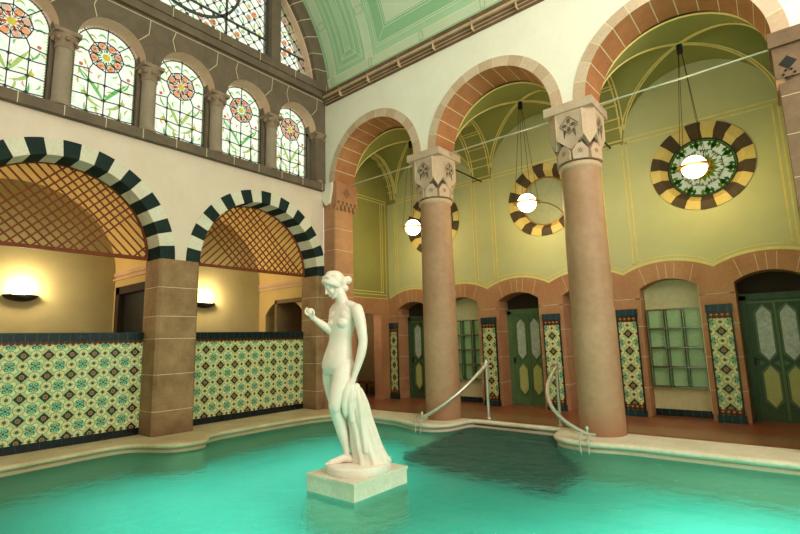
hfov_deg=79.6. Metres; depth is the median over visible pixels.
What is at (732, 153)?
window
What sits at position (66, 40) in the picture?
window column
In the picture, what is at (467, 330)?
window
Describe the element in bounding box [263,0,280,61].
mullion
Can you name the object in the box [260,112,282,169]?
window column
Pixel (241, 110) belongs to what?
window
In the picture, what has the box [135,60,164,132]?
window column
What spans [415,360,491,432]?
handrail
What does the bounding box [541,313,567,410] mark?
pilaster
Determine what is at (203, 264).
lattice
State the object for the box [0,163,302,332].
wall
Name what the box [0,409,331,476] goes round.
coping
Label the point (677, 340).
window
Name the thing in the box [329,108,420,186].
arch
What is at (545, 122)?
rod
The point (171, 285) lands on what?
stone pier
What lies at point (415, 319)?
door
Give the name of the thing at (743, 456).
coping
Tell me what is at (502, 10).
crown molding
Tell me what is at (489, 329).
pilaster
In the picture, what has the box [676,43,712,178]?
pendant lamp
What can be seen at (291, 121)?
window
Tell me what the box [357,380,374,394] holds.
wooden bench
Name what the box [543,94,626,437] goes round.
stone column
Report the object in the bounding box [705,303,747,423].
pilaster
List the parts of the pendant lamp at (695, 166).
globe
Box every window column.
[48,24,82,106]
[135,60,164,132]
[204,89,229,152]
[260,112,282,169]
[306,131,326,182]
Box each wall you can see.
[0,100,323,260]
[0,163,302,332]
[31,0,390,399]
[325,0,799,183]
[387,59,799,423]
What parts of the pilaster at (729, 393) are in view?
tile panel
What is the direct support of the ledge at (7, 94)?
attached to the wall at (185, 185)
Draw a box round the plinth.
[306,463,407,502]
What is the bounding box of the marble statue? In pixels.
[304,271,391,477]
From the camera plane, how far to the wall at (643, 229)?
9.87 m
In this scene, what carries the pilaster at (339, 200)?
on the coping at (203, 434)
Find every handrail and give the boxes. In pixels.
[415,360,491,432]
[545,360,595,453]
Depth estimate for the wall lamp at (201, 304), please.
12.60 m
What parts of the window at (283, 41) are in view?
glass pane, frame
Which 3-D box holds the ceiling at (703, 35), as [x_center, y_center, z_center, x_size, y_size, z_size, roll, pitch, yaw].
[2.690,-3.149,10.985,9.320,1.400,2.120,-9,-11,39]
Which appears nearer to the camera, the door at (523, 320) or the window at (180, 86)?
the window at (180, 86)
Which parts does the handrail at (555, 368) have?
post, rail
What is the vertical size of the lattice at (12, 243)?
1.571 m
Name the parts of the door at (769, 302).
glass pane, panel, glass pane, panel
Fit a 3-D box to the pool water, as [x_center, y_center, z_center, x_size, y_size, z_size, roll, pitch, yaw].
[1.266,2.399,4.327,14.050,0.001,8.499,-9,-11,39]
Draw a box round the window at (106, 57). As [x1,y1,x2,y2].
[71,27,136,125]
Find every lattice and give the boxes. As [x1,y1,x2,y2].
[0,162,148,260]
[199,206,304,276]
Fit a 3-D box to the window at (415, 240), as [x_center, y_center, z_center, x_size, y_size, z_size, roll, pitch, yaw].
[0.951,-1.198,13.296,1.730,1.730,0.225,-9,-11,39]
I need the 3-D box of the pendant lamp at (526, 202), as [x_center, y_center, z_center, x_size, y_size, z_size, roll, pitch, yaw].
[2.750,-2.486,10.685,0.570,2.605,0.570,-9,-11,39]
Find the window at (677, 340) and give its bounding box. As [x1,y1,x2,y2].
[646,307,709,388]
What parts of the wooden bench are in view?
seat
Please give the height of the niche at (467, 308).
2.660 m
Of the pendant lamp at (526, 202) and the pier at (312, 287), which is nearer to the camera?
the pendant lamp at (526, 202)
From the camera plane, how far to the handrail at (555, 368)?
8.19 m
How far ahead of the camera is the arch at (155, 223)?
8.66 m
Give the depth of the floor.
8.63 m
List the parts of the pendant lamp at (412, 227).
globe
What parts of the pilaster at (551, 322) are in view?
tile panel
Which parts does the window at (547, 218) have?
glass pane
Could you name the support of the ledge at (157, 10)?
attached to the wall at (150, 40)
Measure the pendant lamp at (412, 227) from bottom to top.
2.605 m
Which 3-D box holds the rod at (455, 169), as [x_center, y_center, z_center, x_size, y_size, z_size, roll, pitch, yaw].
[1.562,-2.277,11.717,0.034,0.034,1.670,-9,-11,39]
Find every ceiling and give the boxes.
[302,0,501,88]
[355,11,775,205]
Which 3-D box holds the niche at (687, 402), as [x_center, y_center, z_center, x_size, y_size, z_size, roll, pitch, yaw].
[5.378,1.557,9.357,1.020,2.660,0.340,-9,-11,39]
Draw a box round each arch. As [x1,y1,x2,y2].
[0,137,174,261]
[186,190,323,277]
[281,0,327,85]
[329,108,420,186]
[428,55,562,151]
[573,0,789,101]
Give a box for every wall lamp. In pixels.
[2,293,37,301]
[197,301,214,307]
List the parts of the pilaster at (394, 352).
tile panel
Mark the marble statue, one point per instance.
(368, 457)
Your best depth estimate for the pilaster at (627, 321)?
9.64 m
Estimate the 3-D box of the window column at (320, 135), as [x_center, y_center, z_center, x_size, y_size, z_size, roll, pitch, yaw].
[-2.187,-2.826,12.611,0.430,1.340,0.430,-9,-11,39]
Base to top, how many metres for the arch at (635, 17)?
1.490 m
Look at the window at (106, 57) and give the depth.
8.98 m
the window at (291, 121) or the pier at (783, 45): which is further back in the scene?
the window at (291, 121)
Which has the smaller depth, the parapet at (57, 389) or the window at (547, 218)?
the parapet at (57, 389)
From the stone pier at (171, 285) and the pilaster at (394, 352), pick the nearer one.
the stone pier at (171, 285)
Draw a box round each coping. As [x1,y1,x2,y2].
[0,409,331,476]
[346,409,799,475]
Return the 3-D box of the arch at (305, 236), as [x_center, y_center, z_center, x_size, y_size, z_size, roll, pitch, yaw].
[-3.295,-0.811,11.193,0.562,1.830,3.660,-9,-11,39]
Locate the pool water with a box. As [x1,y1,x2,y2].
[0,420,799,533]
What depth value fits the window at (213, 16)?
11.19 m
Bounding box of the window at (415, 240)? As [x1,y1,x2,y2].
[408,201,458,251]
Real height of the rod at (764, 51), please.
0.034 m
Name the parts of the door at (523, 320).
glass pane, frame, panel, glass pane, panel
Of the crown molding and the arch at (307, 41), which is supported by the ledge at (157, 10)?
the arch at (307, 41)
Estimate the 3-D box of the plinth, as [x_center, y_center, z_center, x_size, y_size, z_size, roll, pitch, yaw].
[-0.506,3.030,5.820,0.820,1.100,0.950,-9,-11,39]
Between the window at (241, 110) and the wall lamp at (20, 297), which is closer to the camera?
the wall lamp at (20, 297)
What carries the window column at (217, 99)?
on the ledge at (7, 94)
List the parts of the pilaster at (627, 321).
tile panel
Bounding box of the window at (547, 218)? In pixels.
[509,163,564,235]
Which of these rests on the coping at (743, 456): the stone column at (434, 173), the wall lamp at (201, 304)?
the stone column at (434, 173)
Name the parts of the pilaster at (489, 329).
tile panel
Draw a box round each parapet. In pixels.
[0,332,143,456]
[193,332,302,425]
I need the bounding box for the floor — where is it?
[365,394,799,448]
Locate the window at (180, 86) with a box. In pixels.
[155,60,204,146]
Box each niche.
[456,298,482,402]
[644,280,713,417]
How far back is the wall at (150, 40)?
12.02 m
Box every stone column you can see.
[407,146,461,420]
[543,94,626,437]
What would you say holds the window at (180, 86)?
in the wall at (150, 40)
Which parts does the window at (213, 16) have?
glass pane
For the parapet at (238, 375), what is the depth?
10.82 m
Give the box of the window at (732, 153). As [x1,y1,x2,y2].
[651,121,755,209]
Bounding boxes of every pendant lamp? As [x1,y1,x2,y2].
[402,141,420,234]
[514,101,539,211]
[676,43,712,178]
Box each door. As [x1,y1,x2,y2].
[408,303,425,397]
[507,293,545,405]
[737,271,799,422]
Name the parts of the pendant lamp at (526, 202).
globe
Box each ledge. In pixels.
[0,85,324,191]
[115,0,328,99]
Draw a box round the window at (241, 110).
[222,86,260,163]
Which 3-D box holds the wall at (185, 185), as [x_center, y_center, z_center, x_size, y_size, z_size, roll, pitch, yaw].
[-4.742,-1.232,9.509,0.550,2.230,8.020,-9,-11,39]
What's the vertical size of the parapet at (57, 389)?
1.890 m
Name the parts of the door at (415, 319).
glass pane, panel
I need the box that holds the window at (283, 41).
[281,6,305,71]
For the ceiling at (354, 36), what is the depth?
11.78 m
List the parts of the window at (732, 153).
glass pane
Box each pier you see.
[138,258,198,436]
[302,276,324,409]
[766,23,799,219]
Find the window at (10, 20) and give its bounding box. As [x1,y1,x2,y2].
[0,0,49,97]
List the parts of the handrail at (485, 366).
rail, post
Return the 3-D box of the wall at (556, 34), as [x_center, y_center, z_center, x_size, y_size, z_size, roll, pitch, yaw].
[3.616,-4.104,8.580,14.250,2.390,0.660,-9,-11,39]
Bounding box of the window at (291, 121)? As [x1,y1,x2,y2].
[277,108,306,177]
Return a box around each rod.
[346,165,412,186]
[449,122,547,153]
[455,169,481,181]
[599,49,767,104]
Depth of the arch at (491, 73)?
10.06 m
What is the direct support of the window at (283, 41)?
attached to the arch at (307, 41)
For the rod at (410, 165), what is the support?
attached to the pilaster at (339, 200)
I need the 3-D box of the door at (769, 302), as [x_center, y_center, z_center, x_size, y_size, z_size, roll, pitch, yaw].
[6.777,1.335,8.584,1.120,2.810,0.178,-9,-11,39]
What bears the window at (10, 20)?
in the wall at (150, 40)
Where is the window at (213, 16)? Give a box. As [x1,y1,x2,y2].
[169,0,267,54]
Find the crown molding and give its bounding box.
[322,0,543,105]
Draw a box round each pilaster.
[321,181,356,408]
[389,323,399,398]
[480,317,501,405]
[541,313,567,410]
[615,309,647,416]
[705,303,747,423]

